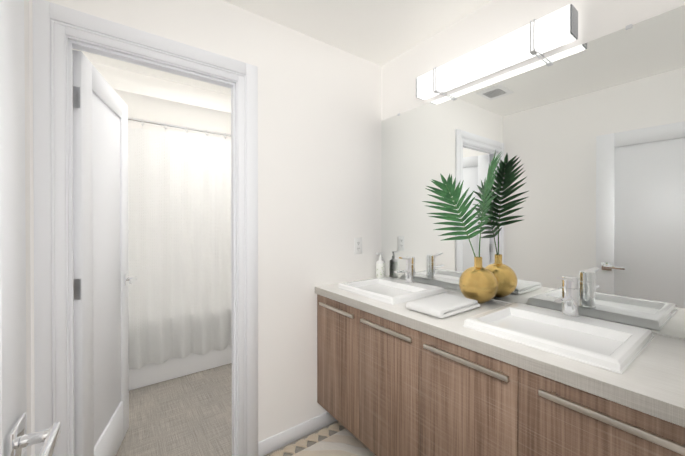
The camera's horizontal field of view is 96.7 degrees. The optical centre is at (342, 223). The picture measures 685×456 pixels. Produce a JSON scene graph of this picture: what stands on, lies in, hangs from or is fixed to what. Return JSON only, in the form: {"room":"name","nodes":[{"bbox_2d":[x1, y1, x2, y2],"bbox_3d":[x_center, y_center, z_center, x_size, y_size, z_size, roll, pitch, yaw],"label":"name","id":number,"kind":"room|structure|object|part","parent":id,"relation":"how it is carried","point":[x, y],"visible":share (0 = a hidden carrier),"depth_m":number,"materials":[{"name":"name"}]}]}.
{"room":"bathroom","nodes":[
{"label":"bathroom","id":0,"kind":"room"},
{"bbox_2d":[24,0,31,455],"bbox_3d":[-0.974,0.079,0.769,0.120,2.450,5.120,0,0,-36],"label":"wall","id":1,"kind":"structure","parent":0,"point":[27,216],"depth_m":1.13,"materials":[{"name":"white paint"}]},
{"bbox_2d":[128,117,230,136],"bbox_3d":[-1.160,-0.796,2.659,1.826,0.055,0.056,0,0,-36],"label":"curtain rod","id":2,"kind":"object","parent":1,"relation":"attached to","point":[176,126],"visible":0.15,"depth_m":2.50,"materials":[{"name":"silver metal"}]},
{"bbox_2d":[128,118,231,368],"bbox_3d":[-1.148,0.156,2.648,1.630,1.945,0.103,0,0,-36],"label":"shower curtain","id":3,"kind":"object","parent":2,"relation":"hanging from","point":[179,242],"visible":0.58,"depth_m":2.51,"materials":[{"name":"white fabric"}]},
{"bbox_2d":[91,62,230,136],"bbox_3d":[-1.396,-1.077,2.978,1.830,0.159,0.815,0,0,-36],"label":"wall","id":4,"kind":"structure","parent":0,"point":[149,98],"depth_m":2.59,"materials":[{"name":"white paint"}]},
{"bbox_2d":[128,121,230,142],"bbox_3d":[-1.674,0.065,3.360,1.830,2.450,0.120,0,0,-36],"label":"wall","id":5,"kind":"structure","parent":0,"point":[155,128],"depth_m":3.22,"materials":[{"name":"white paint"}]},
{"bbox_2d":[29,0,380,455],"bbox_3d":[-0.476,0.074,1.736,1.830,2.450,0.085,0,0,-36],"label":"wall","id":6,"kind":"structure","parent":0,"point":[319,156],"depth_m":1.82,"materials":[{"name":"white paint"}]},
{"bbox_2d":[72,50,136,455],"bbox_3d":[-1.247,0.277,1.604,0.151,2.029,0.670,0,0,-21],"label":"room door","id":7,"kind":"structure","parent":6,"relation":"in","point":[100,258],"depth_m":1.51,"materials":[{"name":"white wood"}]},
{"bbox_3d":[-1.137,0.283,1.293,0.042,1.727,0.010,0,0,-21],"label":"tub room door hinge","id":8,"kind":"part","parent":7,"relation":"part of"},
{"bbox_3d":[-1.332,0.343,1.825,0.151,0.066,0.151,0,0,-21],"label":"handle","id":9,"kind":"part","parent":7,"relation":"part of","materials":[{"name":"silver metal"}]},
{"bbox_2d":[32,0,257,455],"bbox_3d":[-0.847,0.223,1.455,0.874,2.156,0.108,0,0,-36],"label":"door frame","id":10,"kind":"structure","parent":6,"relation":"attached to","point":[54,24],"depth_m":1.24,"materials":[{"name":"white wood"}]},
{"bbox_2d":[258,412,336,455],"bbox_3d":[-0.102,1.257,1.957,0.915,0.082,0.014,0,0,-36],"label":"baseboard","id":11,"kind":"structure","parent":6,"relation":"attached to","point":[282,439],"depth_m":1.80,"materials":[{"name":"white wood"}]},
{"bbox_2d":[354,238,361,254],"bbox_3d":[0.109,0.157,2.111,0.070,0.115,0.008,0,0,-36],"label":"electrical outlet plate","id":12,"kind":"object","parent":6,"relation":"attached to","point":[357,245],"visible":1,"depth_m":2.10,"materials":[{"name":"white plastic"}]},
{"bbox_2d":[116,363,344,455],"bbox_3d":[-0.190,1.351,1.355,2.070,0.100,5.120,0,0,-36],"label":"floor","id":13,"kind":"structure","parent":0,"point":[189,415],"depth_m":2.02,"materials":[{"name":"tile"}]},
{"bbox_2d":[129,346,231,390],"bbox_3d":[-1.409,1.032,3.006,1.824,0.520,0.767,0,0,-36],"label":"bathtub","id":14,"kind":"object","parent":13,"relation":"on","point":[154,373],"depth_m":2.55,"materials":[{"name":"white ceramic"}]},
{"bbox_2d":[270,422,375,455],"bbox_3d":[0.113,1.293,1.383,0.632,0.016,1.133,0,0,-36],"label":"rug","id":15,"kind":"object","parent":13,"relation":"on","point":[345,442],"visible":0.88,"depth_m":1.75,"materials":[{"name":"fabric"}]},
{"bbox_2d":[315,292,684,455],"bbox_3d":[0.528,0.871,1.424,0.584,0.860,1.609,0,0,-36],"label":"bathroom vanity","id":16,"kind":"object","parent":13,"relation":"on","point":[396,376],"depth_m":1.14,"materials":[{"name":"brown wood"}]},
{"bbox_2d":[315,284,684,423],"bbox_3d":[0.533,0.418,1.426,0.570,0.045,1.609,0,0,-36],"label":"countertop","id":17,"kind":"structure","parent":16,"relation":"on","point":[656,381],"depth_m":0.90,"materials":[{"name":"beige stone"}]},
{"bbox_2d":[376,253,385,277],"bbox_3d":[0.267,0.299,2.143,0.073,0.184,0.066,0,0,-36],"label":"soap dispenser","id":18,"kind":"object","parent":17,"relation":"on","point":[380,267],"visible":0.88,"depth_m":2.12,"materials":[{"name":"white plastic"}]},
{"bbox_2d":[335,276,450,303],"bbox_3d":[0.283,0.425,1.786,0.440,0.126,0.460,0,0,-36],"label":"sink","id":19,"kind":"object","parent":17,"relation":"in","point":[391,290],"depth_m":1.75,"materials":[{"name":"white ceramic"}]},
{"bbox_2d":[394,256,414,279],"bbox_3d":[0.379,0.311,1.856,0.159,0.224,0.061,0,0,-36],"label":"faucet","id":20,"kind":"object","parent":17,"relation":"on","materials":[{"name":"silver metal"}]},
{"bbox_2d":[406,293,479,317],"bbox_3d":[0.466,0.374,1.407,0.310,0.036,0.191,0,0,-36],"label":"folded towel","id":21,"kind":"object","parent":17,"relation":"on","point":[444,305],"visible":1,"depth_m":1.36,"materials":[{"name":"white fabric"}]},
{"bbox_2d":[422,149,502,302],"bbox_3d":[0.626,0.015,1.552,0.239,0.759,0.370,0,0,-36],"label":"brass vase","id":22,"kind":"object","parent":17,"relation":"on","point":[478,282],"visible":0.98,"depth_m":1.54,"materials":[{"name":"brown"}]},
{"bbox_2d":[459,302,658,375],"bbox_3d":[0.776,0.429,1.118,0.440,0.126,0.459,0,0,-36],"label":"sink","id":23,"kind":"object","parent":17,"relation":"in","point":[613,346],"depth_m":1.06,"materials":[{"name":"white ceramic"}]},
{"bbox_2d":[554,275,579,315],"bbox_3d":[0.872,0.314,1.188,0.159,0.224,0.061,0,0,-36],"label":"faucet","id":24,"kind":"object","parent":17,"relation":"on","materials":[{"name":"silver metal"}]},
{"bbox_2d":[72,0,492,94],"bbox_3d":[-0.190,-1.199,1.341,2.070,0.100,5.120,0,0,-36],"label":"ceiling","id":25,"kind":"structure","parent":0,"point":[380,32],"depth_m":1.75,"materials":[{"name":"white paint"}]},
{"bbox_2d":[381,0,684,339],"bbox_3d":[0.595,0.073,1.927,0.120,2.450,5.120,0,0,-36],"label":"wall","id":26,"kind":"structure","parent":0,"point":[493,20],"depth_m":1.58,"materials":[{"name":"white paint"}]},
{"bbox_2d":[416,4,577,99],"bbox_3d":[0.717,-0.818,1.560,0.110,0.139,0.789,0,0,-36],"label":"sconce","id":27,"kind":"object","parent":26,"relation":"attached to","point":[552,31],"visible":0.98,"depth_m":1.43,"materials":[{"name":"white glass"}]},
{"bbox_2d":[381,5,684,338],"bbox_3d":[0.760,-0.177,1.594,0.005,1.137,1.594,0,0,-36],"label":"vanity mirror","id":28,"kind":"object","parent":26,"relation":"attached to","point":[587,140],"visible":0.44,"depth_m":1.31,"materials":[{"name":"clear glass"}]},
{"bbox_3d":[0.543,0.082,0.354,1.830,2.450,0.120,0,0,-36],"label":"wall","id":29,"kind":"structure","parent":0,"visible":0},
{"bbox_2d":[0,0,60,455],"bbox_3d":[-0.385,0.288,0.223,0.151,2.022,0.794,0,0,-33],"label":"entry door","id":30,"kind":"structure","parent":29,"relation":"in","point":[16,439],"depth_m":0.51,"materials":[{"name":"white wood"}]},
{"bbox_3d":[-0.538,0.366,0.460,0.151,0.066,0.151,0,0,-33],"label":"handle","id":31,"kind":"part","parent":30,"relation":"part of","materials":[{"name":"silver metal"}]}
]}

